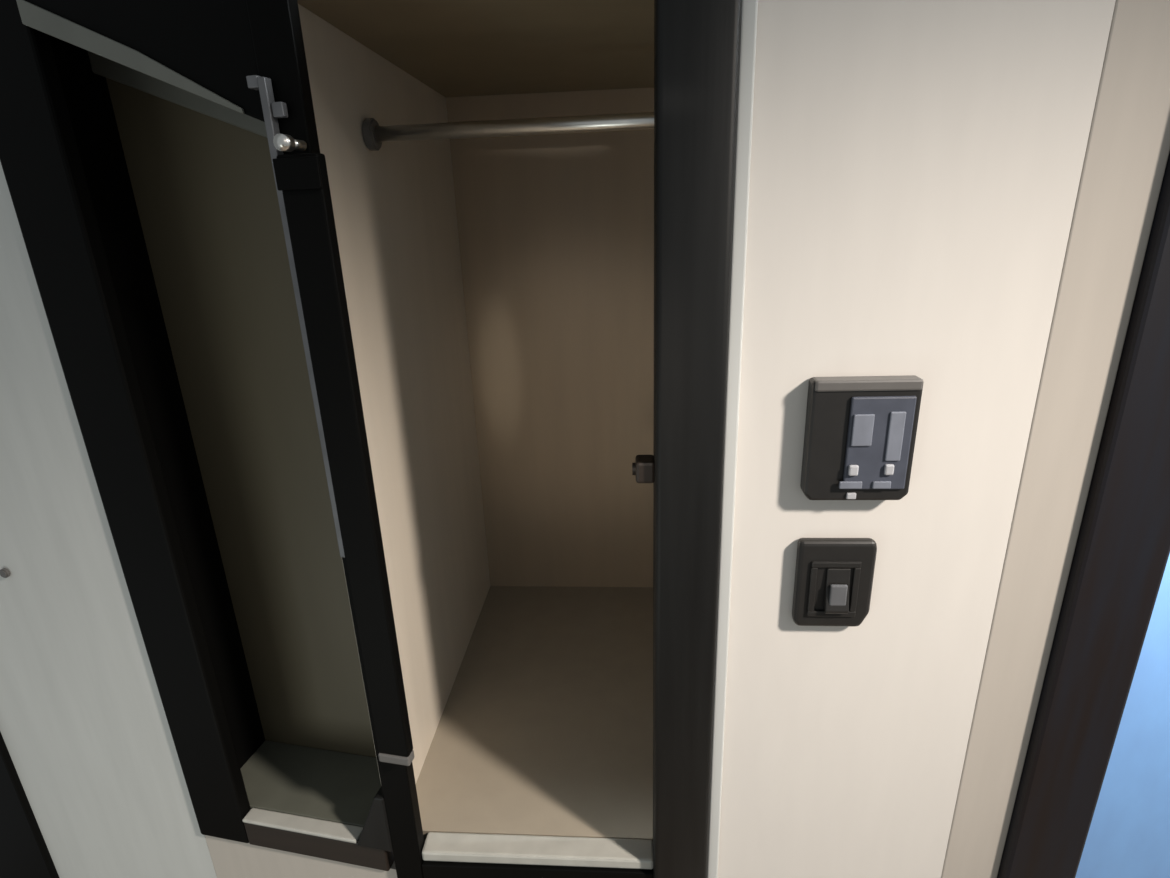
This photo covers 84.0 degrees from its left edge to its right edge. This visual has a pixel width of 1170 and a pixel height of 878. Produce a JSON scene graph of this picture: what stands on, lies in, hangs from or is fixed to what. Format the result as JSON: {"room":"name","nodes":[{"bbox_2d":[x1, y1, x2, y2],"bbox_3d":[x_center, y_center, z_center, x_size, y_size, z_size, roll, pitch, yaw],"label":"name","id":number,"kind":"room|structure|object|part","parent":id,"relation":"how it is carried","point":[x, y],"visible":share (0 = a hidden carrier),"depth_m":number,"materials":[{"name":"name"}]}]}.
{"room":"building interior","nodes":[
{"label":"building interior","id":0,"kind":"room"},
{"bbox_2d":[0,162,216,877],"bbox_3d":[-0.669,0.150,0.786,0.298,2.250,0.018,2,19,12],"label":"wall","id":1,"kind":"structure","parent":0,"point":[85,731],"depth_m":0.81,"materials":[{"name":"white paint"}]},
{"bbox_2d":[0,568,9,577],"bbox_3d":[-0.701,0.162,0.786,0.012,0.012,0.005,2,19,12],"label":"cap","id":2,"kind":"object","parent":1,"relation":"attached to","point":[4,572],"visible":1,"depth_m":0.78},
{"bbox_2d":[0,732,58,877],"bbox_3d":[-0.870,0.143,0.827,0.114,2.250,0.028,2,19,12],"label":"trim","id":3,"kind":"structure","parent":1,"relation":"attached to","point":[24,852],"depth_m":0.96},
{"bbox_2d":[717,0,1115,877],"bbox_3d":[0.268,0.162,0.658,0.268,2.250,0.028,-1,19,4],"label":"wall","id":4,"kind":"structure","parent":0,"point":[916,166],"depth_m":0.56,"materials":[{"name":"white paint"}]},
{"bbox_2d":[0,0,740,877],"bbox_3d":[-0.018,-0.096,0.883,0.997,1.230,0.660,-1,19,4],"label":"wardrobe","id":5,"kind":"object","parent":4,"relation":"attached to","point":[390,337],"visible":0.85,"depth_m":0.79,"materials":[{"name":"laminate"}]},
{"bbox_3d":[-0.379,-0.046,0.702,0.288,1.184,0.124,2,19,12],"label":"door","id":6,"kind":"part","parent":5,"relation":"part of","materials":[{"name":"wood"}]},
{"bbox_3d":[-0.386,-0.348,0.656,0.238,0.124,0.016,2,19,12],"label":"head moulding","id":7,"kind":"part","parent":5,"relation":"part of","materials":[{"name":"black wood"}]},
{"bbox_3d":[-0.377,0.004,0.792,0.251,0.963,0.010,2,19,12],"label":"panel","id":8,"kind":"part","parent":5,"relation":"part of","materials":[{"name":"beige wood"}]},
{"bbox_3d":[-0.233,-0.234,0.516,0.012,0.012,0.029,2,19,12],"label":"latch knob","id":9,"kind":"part","parent":5,"relation":"part of","materials":[{"name":"silver metal"}]},
{"bbox_3d":[-0.368,0.472,0.891,0.238,0.010,0.105,2,19,12],"label":"recess sill","id":10,"kind":"part","parent":5,"relation":"part of","materials":[{"name":"grey wood"}]},
{"bbox_3d":[-0.341,0.514,0.832,0.201,0.040,0.018,2,19,12],"label":"rail","id":11,"kind":"part","parent":5,"relation":"part of","materials":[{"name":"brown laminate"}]},
{"bbox_2d":[362,118,381,150],"bbox_3d":[-0.244,-0.349,0.745,0.012,0.034,0.034,-1,19,4],"label":"socket","id":12,"kind":"object","parent":5,"relation":"attached to","point":[371,130],"depth_m":0.74,"materials":[{"name":"black metal"}]},
{"bbox_3d":[-0.236,-0.022,0.943,0.006,0.938,0.587,-1,19,4],"label":"panel","id":13,"kind":"part","parent":5,"relation":"part of","materials":[{"name":"beige wood"}]},
{"bbox_3d":[0.101,-0.480,0.769,0.736,0.018,0.573,-1,19,4],"label":"panel","id":14,"kind":"part","parent":5,"relation":"part of","materials":[{"name":"beige wood"}]},
{"bbox_3d":[0.099,-0.354,0.719,0.698,0.020,0.017,-1,19,4],"label":"hanging rod","id":15,"kind":"part","parent":5,"relation":"part of","materials":[{"name":"silver metal"}]},
{"bbox_3d":[0.132,0.407,1.073,0.700,0.018,0.574,-1,19,4],"label":"floor panel","id":16,"kind":"part","parent":5,"relation":"part of","materials":[{"name":"beige wood"}]},
{"bbox_3d":[-0.057,0.547,0.804,0.282,0.068,0.022,-1,19,4],"label":"rail","id":17,"kind":"part","parent":5,"relation":"part of","materials":[{"name":"black wood"}]},
{"bbox_3d":[0.136,-0.132,1.200,0.736,0.956,0.018,-1,19,4],"label":"panel","id":18,"kind":"part","parent":5,"relation":"part of","materials":[{"name":"beige wood"}]},
{"bbox_2d":[707,0,757,877],"bbox_3d":[0.139,0.169,0.652,0.012,2.250,0.006,-1,19,4],"label":"trim","id":19,"kind":"structure","parent":4,"relation":"attached to","point":[749,8],"depth_m":0.57,"materials":[{"name":"white paint"}]},
{"bbox_2d":[792,538,876,626],"bbox_3d":[0.241,0.141,0.627,0.073,0.095,0.021,-1,19,4],"label":"wall switch","id":20,"kind":"object","parent":4,"relation":"attached to","point":[833,583],"visible":1,"depth_m":0.62,"materials":[{"name":"black plastic"}]},
{"bbox_2d":[800,375,923,499],"bbox_3d":[0.244,0.002,0.577,0.093,0.114,0.024,-1,19,4],"label":"control panel","id":21,"kind":"object","parent":4,"relation":"attached to","point":[860,433],"visible":1,"depth_m":0.57,"materials":[{"name":"black plastic"}]},
{"bbox_3d":[0.258,0.004,0.570,0.054,0.086,0.004,-1,19,4],"label":"plate","id":22,"kind":"part","parent":21,"relation":"part of","materials":[{"name":"grey plastic"}]},
{"bbox_2d":[941,0,1169,877],"bbox_3d":[0.432,0.160,0.647,0.062,2.250,0.031,-1,19,4],"label":"door frame","id":23,"kind":"structure","parent":4,"relation":"attached to","point":[1128,147],"depth_m":0.57,"materials":[{"name":"beige wood"}]},
{"bbox_2d":[997,151,1169,877],"bbox_3d":[0.501,0.159,0.643,0.076,2.250,0.055,-1,19,4],"label":"trim","id":24,"kind":"structure","parent":4,"relation":"attached to","point":[1122,551],"depth_m":0.61,"materials":[{"name":"black laminate"}]},
{"bbox_2d":[1075,554,1169,877],"bbox_3d":[1.225,0.014,0.996,1.500,2.250,0.030,-1,19,4],"label":"window","id":25,"kind":"structure","parent":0,"point":[1128,836],"depth_m":1.21,"materials":[{"name":"blue glass"}]},
{"bbox_3d":[-0.029,0.908,0.937,0.378,0.678,0.026,-1,19,4],"label":"wall","id":26,"kind":"structure","parent":0,"visible":0},
{"bbox_2d":[205,835,396,877],"bbox_3d":[-0.358,0.878,0.970,0.287,0.734,0.018,2,19,12],"label":"trim","id":27,"kind":"structure","parent":26,"relation":"attached to","point":[230,858],"depth_m":0.86,"materials":[{"name":"beige wood"}]}
]}

